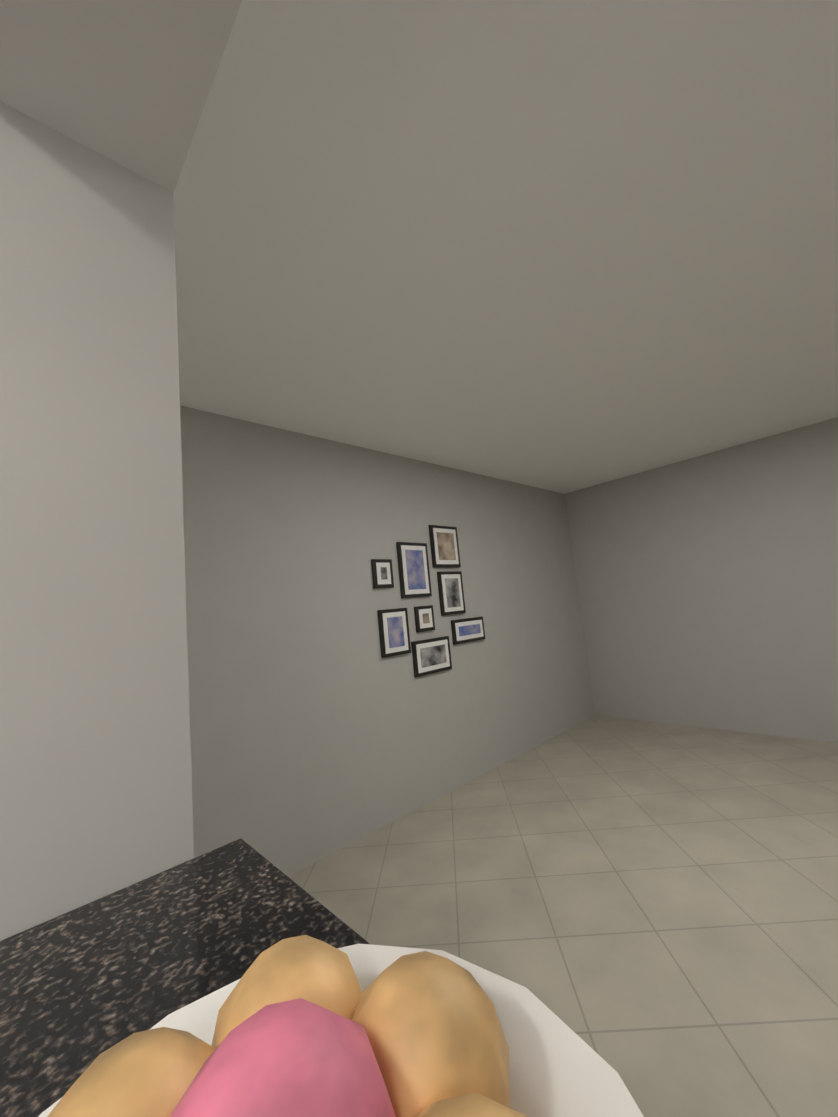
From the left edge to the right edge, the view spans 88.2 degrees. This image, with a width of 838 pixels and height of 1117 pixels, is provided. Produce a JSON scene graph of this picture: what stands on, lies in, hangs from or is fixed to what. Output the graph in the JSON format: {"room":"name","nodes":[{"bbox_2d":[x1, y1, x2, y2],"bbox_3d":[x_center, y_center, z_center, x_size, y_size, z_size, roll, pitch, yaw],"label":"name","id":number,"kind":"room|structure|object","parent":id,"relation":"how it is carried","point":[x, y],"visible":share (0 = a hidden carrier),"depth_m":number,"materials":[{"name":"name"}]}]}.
{"room":"kitchen","nodes":[
{"label":"kitchen","id":0,"kind":"room"},
{"bbox_2d":[0,0,241,940],"bbox_3d":[-0.475,0.193,0.584,0.250,2.650,3.450,1,-9,-43],"label":"wall","id":1,"kind":"structure","parent":0,"point":[102,103],"depth_m":0.55,"materials":[{"name":"paint"}]},
{"bbox_2d":[180,406,594,876],"bbox_3d":[-0.744,0.478,2.754,8.000,2.650,0.120,1,-9,-43],"label":"wall","id":2,"kind":"structure","parent":0,"point":[320,728],"depth_m":2.88,"materials":[{"name":"paint"}]},
{"bbox_2d":[371,559,393,587],"bbox_3d":[-0.265,0.111,3.177,0.175,0.210,0.028,1,-9,-43],"label":"picture frame","id":3,"kind":"object","parent":2,"relation":"attached to","point":[382,571],"depth_m":3.16,"materials":[{"name":"white paper"}]},
{"bbox_2d":[377,608,414,657],"bbox_3d":[-0.178,0.539,3.170,0.265,0.337,0.028,1,-9,-43],"label":"picture frame","id":4,"kind":"object","parent":2,"relation":"attached to","point":[394,635],"depth_m":3.15,"materials":[{"name":"paper"}]},
{"bbox_2d":[396,541,434,597],"bbox_3d":[-0.034,0.089,3.400,0.307,0.430,0.028,1,-9,-43],"label":"picture frame","id":5,"kind":"object","parent":2,"relation":"attached to","point":[413,563],"depth_m":3.38,"materials":[{"name":"blue paper"}]},
{"bbox_2d":[414,605,434,631],"bbox_3d":[0.046,0.471,3.396,0.186,0.196,0.028,1,-9,-43],"label":"picture frame","id":6,"kind":"object","parent":2,"relation":"attached to","point":[424,615],"depth_m":3.38,"materials":[{"name":"white paper"}]},
{"bbox_2d":[413,636,454,676],"bbox_3d":[0.106,0.762,3.391,0.395,0.264,0.028,1,-9,-43],"label":"picture frame","id":7,"kind":"object","parent":2,"relation":"attached to","point":[431,656],"depth_m":3.37,"materials":[{"name":"grey paper"}]},
{"bbox_2d":[428,525,460,567],"bbox_3d":[0.223,-0.101,3.683,0.326,0.355,0.028,1,-9,-43],"label":"picture frame","id":8,"kind":"object","parent":2,"relation":"attached to","point":[444,539],"depth_m":3.66,"materials":[{"name":"paper"}]},
{"bbox_2d":[437,571,465,615],"bbox_3d":[0.277,0.289,3.652,0.283,0.361,0.028,1,-9,-43],"label":"picture frame","id":9,"kind":"object","parent":2,"relation":"attached to","point":[450,584],"depth_m":3.63,"materials":[{"name":"grey paper"}]},
{"bbox_2d":[451,616,484,644],"bbox_3d":[0.429,0.617,3.727,0.402,0.200,0.028,1,-9,-43],"label":"picture frame","id":10,"kind":"object","parent":2,"relation":"attached to","point":[466,630],"depth_m":3.70,"materials":[{"name":"paper"}]},
{"bbox_2d":[173,0,837,493],"bbox_3d":[1.444,-1.501,-0.413,9.200,0.100,8.400,1,-9,-43],"label":"ceiling","id":11,"kind":"structure","parent":0,"point":[563,246],"depth_m":1.47,"materials":[{"name":"paint"}]},
{"bbox_2d":[289,715,837,1116],"bbox_3d":[1.705,1.217,-0.738,9.200,0.100,8.400,1,-9,-43],"label":"floor","id":12,"kind":"structure","parent":0,"point":[647,911],"depth_m":2.03,"materials":[{"name":"tile"}]},
{"bbox_2d":[0,838,370,1116],"bbox_3d":[-0.183,0.852,-0.202,1.006,1.108,2.107,1,-9,-43],"label":"countertop","id":13,"kind":"structure","parent":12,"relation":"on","point":[83,988],"depth_m":0.40,"materials":[{"name":"black stone"}]},
{"bbox_2d":[38,935,643,1116],"bbox_3d":[-0.047,0.246,0.149,0.300,0.145,0.300,1,-9,-43],"label":"bowl","id":14,"kind":"object","parent":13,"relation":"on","point":[303,1026],"visible":1,"depth_m":0.18,"materials":[{"name":"ceramic"}]},
{"bbox_2d":[564,417,837,742],"bbox_3d":[4.066,0.045,2.991,0.120,2.650,6.200,1,-9,-43],"label":"wall","id":15,"kind":"structure","parent":0,"point":[707,586],"depth_m":4.15,"materials":[{"name":"paint"}]}
]}

